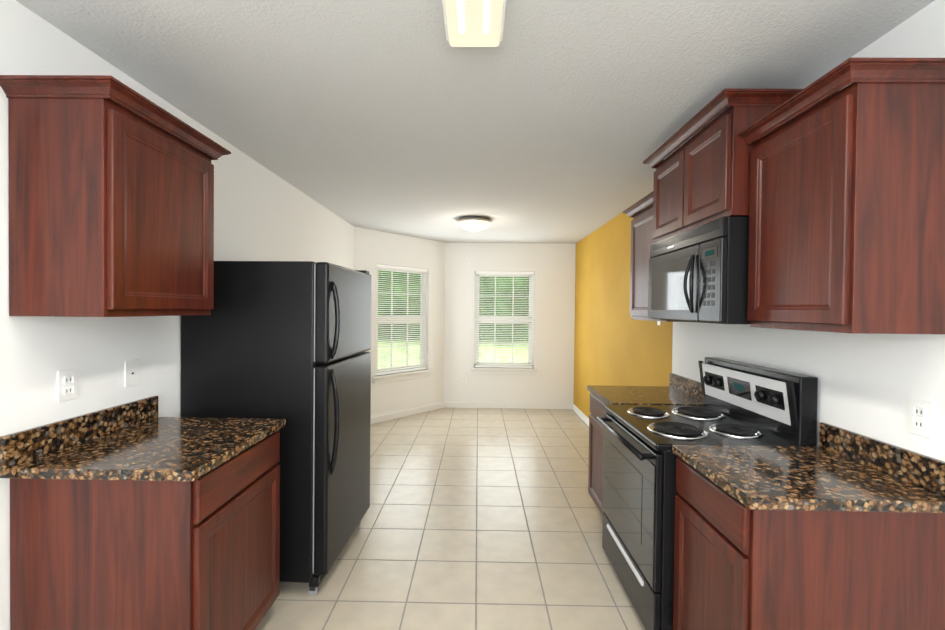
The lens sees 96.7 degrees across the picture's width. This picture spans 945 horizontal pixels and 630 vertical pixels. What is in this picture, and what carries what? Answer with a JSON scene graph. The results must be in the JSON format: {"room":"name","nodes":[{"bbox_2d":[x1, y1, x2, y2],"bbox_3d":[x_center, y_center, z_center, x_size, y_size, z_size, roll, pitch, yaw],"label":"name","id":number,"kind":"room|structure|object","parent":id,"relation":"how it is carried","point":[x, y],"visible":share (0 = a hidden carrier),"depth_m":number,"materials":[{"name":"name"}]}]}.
{"room":"kitchen","nodes":[
{"label":"kitchen","id":0,"kind":"room"},
{"bbox_2d":[0,0,353,629],"bbox_3d":[-1.582,0.203,1.372,0.140,2.470,7.560,1,1,1],"label":"wall","id":1,"kind":"structure","parent":0,"point":[262,213],"depth_m":1.72,"materials":[{"name":"white paint"}]},
{"bbox_2d":[57,368,76,402],"bbox_3d":[-1.505,0.261,1.562,0.010,0.115,0.072,1,1,1],"label":"outlet","id":2,"kind":"object","parent":1,"relation":"attached to","point":[66,385],"visible":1,"depth_m":1.56,"materials":[{"name":"white plastic"}]},
{"bbox_2d":[0,75,230,316],"bbox_3d":[-1.311,-0.375,1.631,0.374,0.753,0.636,1,1,1],"label":"upper cabinet","id":3,"kind":"object","parent":1,"relation":"attached to","point":[111,203],"visible":1,"depth_m":1.36,"materials":[{"name":"brown wood"}]},
{"bbox_2d":[125,359,138,387],"bbox_3d":[-1.501,0.257,1.852,0.008,0.115,0.072,1,1,1],"label":"outlet","id":4,"kind":"object","parent":1,"relation":"attached to","point":[131,372],"visible":1,"depth_m":1.85,"materials":[{"name":"white plastic"}]},
{"bbox_2d":[354,227,445,416],"bbox_3d":[-0.970,0.153,5.793,0.140,2.470,1.611,1,1,42],"label":"wall","id":5,"kind":"structure","parent":0,"point":[372,248],"depth_m":5.82,"materials":[{"name":"white paint"}]},
{"bbox_2d":[372,267,431,383],"bbox_3d":[-0.962,0.111,5.745,0.155,1.545,1.000,1,1,42],"label":"bay window","id":6,"kind":"structure","parent":5,"relation":"in","point":[378,379],"depth_m":5.79,"materials":[{"name":"white plastic"}]},
{"bbox_2d":[375,264,427,375],"bbox_3d":[-0.958,0.062,5.742,0.033,1.444,0.876,1,1,42],"label":"window blinds","id":7,"kind":"object","parent":6,"relation":"attached to","point":[382,301],"visible":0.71,"depth_m":5.71,"materials":[{"name":"white plastic"}]},
{"bbox_2d":[370,402,443,423],"bbox_3d":[-0.945,1.346,5.734,0.016,0.085,1.551,1,1,42],"label":"baseboard","id":8,"kind":"structure","parent":5,"relation":"attached to","point":[394,415],"depth_m":5.75,"materials":[{"name":"white wood"}]},
{"bbox_2d":[255,408,644,629],"bbox_3d":[-0.032,1.471,2.017,3.570,0.050,9.180,1,1,1],"label":"floor","id":9,"kind":"structure","parent":0,"point":[482,518],"depth_m":2.69,"materials":[{"name":"tile"}]},
{"bbox_2d":[0,396,285,629],"bbox_3d":[-1.199,0.913,1.663,0.626,1.050,0.645,1,1,1],"label":"base cabinet","id":10,"kind":"object","parent":9,"relation":"on","point":[140,514],"visible":1,"depth_m":1.37,"materials":[{"name":"brown wood"}]},
{"bbox_2d":[181,261,371,595],"bbox_3d":[-1.084,0.567,2.506,0.808,1.723,0.786,1,1,1],"label":"refrigerator","id":11,"kind":"object","parent":9,"relation":"on","point":[289,342],"visible":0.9,"depth_m":2.12,"materials":[{"name":"black painted metal"},{"name":"black plastic"}]},
{"bbox_2d":[587,373,703,515],"bbox_3d":[1.153,0.938,2.819,0.626,1.020,0.592,1,1,1],"label":"base cabinet","id":12,"kind":"object","parent":9,"relation":"on","point":[680,390],"visible":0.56,"depth_m":2.85,"materials":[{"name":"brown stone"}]},
{"bbox_2d":[596,357,817,629],"bbox_3d":[1.081,0.853,2.136,0.722,1.205,0.756,1,1,1],"label":"range","id":13,"kind":"object","parent":9,"relation":"on","point":[746,404],"visible":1,"depth_m":1.94,"materials":[{"name":"black metal"}]},
{"bbox_2d":[672,422,944,629],"bbox_3d":[1.135,0.954,1.498,0.626,1.020,0.506,1,1,1],"label":"base cabinet","id":14,"kind":"object","parent":9,"relation":"on","point":[839,528],"visible":1,"depth_m":1.28,"materials":[{"name":"brown wood"}]},
{"bbox_2d":[16,0,934,243],"bbox_3d":[-0.005,-1.064,1.985,3.570,0.080,9.180,1,1,1],"label":"ceiling","id":15,"kind":"structure","parent":0,"point":[554,121],"depth_m":1.85,"materials":[{"name":"grey paint"}]},
{"bbox_2d":[456,216,490,231],"bbox_3d":[0.015,-0.990,4.646,0.388,0.134,0.388,1,1,1],"label":"dome ceiling light","id":16,"kind":"object","parent":15,"relation":"attached to","point":[473,223],"visible":1,"depth_m":4.52,"materials":[{"name":"white glass"}]},
{"bbox_2d":[442,0,505,46],"bbox_3d":[-0.001,-0.969,0.906,0.200,0.080,1.180,1,1,1],"label":"fluorescent ceiling light","id":17,"kind":"object","parent":15,"relation":"attached to","point":[474,23],"visible":1,"depth_m":1.35,"materials":[{"name":"white plastic"}]},
{"bbox_2d":[444,243,575,403],"bbox_3d":[0.555,0.161,6.354,1.940,2.470,0.140,1,1,1],"label":"wall","id":18,"kind":"structure","parent":0,"point":[551,266],"depth_m":6.28,"materials":[{"name":"white paint"}]},
{"bbox_2d":[470,271,537,374],"bbox_3d":[0.475,0.118,6.317,1.000,1.545,0.155,1,1,1],"label":"window","id":19,"kind":"structure","parent":18,"relation":"in","point":[512,371],"depth_m":6.34,"materials":[{"name":"white plastic"}]},
{"bbox_2d":[475,271,533,367],"bbox_3d":[0.476,0.070,6.312,0.876,1.444,0.033,1,1,1],"label":"window blinds","id":20,"kind":"object","parent":19,"relation":"attached to","point":[482,294],"visible":0.92,"depth_m":6.31,"materials":[{"name":"white plastic"}]},
{"bbox_2d":[444,402,572,408],"bbox_3d":[0.542,1.355,6.291,1.940,0.085,0.016,1,1,1],"label":"baseboard","id":21,"kind":"structure","parent":18,"relation":"attached to","point":[508,405],"depth_m":6.29,"materials":[{"name":"white wood"}]},
{"bbox_2d":[574,0,944,461],"bbox_3d":[1.536,0.227,1.981,0.140,2.470,8.860,1,1,1],"label":"wall","id":22,"kind":"structure","parent":0,"point":[869,385],"depth_m":1.92,"materials":[{"name":"white paint"}]},
{"bbox_2d":[573,404,588,425],"bbox_3d":[1.482,1.385,4.706,0.016,0.085,3.160,1,1,1],"label":"baseboard","id":23,"kind":"structure","parent":22,"relation":"attached to","point":[583,416],"depth_m":5.75,"materials":[{"name":"white wood"}]},
{"bbox_2d":[623,191,681,321],"bbox_3d":[1.293,-0.362,2.810,0.374,0.798,0.619,1,1,1],"label":"upper cabinet","id":24,"kind":"object","parent":22,"relation":"attached to","point":[641,214],"visible":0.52,"depth_m":2.88,"materials":[{"name":"brown wood"}]},
{"bbox_2d":[643,89,837,241],"bbox_3d":[1.247,-0.666,2.114,0.454,0.498,0.844,1,1,1],"label":"upper cabinet","id":25,"kind":"object","parent":22,"relation":"attached to","point":[702,177],"visible":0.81,"depth_m":1.88,"materials":[{"name":"brown wood"}]},
{"bbox_2d":[648,217,749,323],"bbox_3d":[1.233,-0.188,2.120,0.467,0.449,0.750,1,1,1],"label":"microwave","id":26,"kind":"object","parent":25,"relation":"attached to","point":[699,274],"visible":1,"depth_m":1.89,"materials":[{"name":"black metal"}]},
{"bbox_2d":[738,57,944,333],"bbox_3d":[1.275,-0.345,1.474,0.374,0.798,0.521,1,1,1],"label":"upper cabinet","id":27,"kind":"object","parent":22,"relation":"attached to","point":[847,213],"visible":1,"depth_m":1.26,"materials":[{"name":"brown wood"}]},
{"bbox_2d":[908,398,932,438],"bbox_3d":[1.452,0.334,1.363,0.010,0.115,0.072,1,1,1],"label":"outlet","id":28,"kind":"object","parent":22,"relation":"attached to","point":[920,417],"visible":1,"depth_m":1.36,"materials":[{"name":"white plastic"}]},
{"label":"outside","id":29,"kind":"structure","parent":0,"visible":0},
{"bbox_2d":[378,270,528,368],"bbox_3d":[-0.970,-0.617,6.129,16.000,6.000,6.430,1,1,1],"label":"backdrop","id":30,"kind":"structure","parent":29,"point":[403,286],"depth_m":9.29,"materials":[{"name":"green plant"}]}
]}

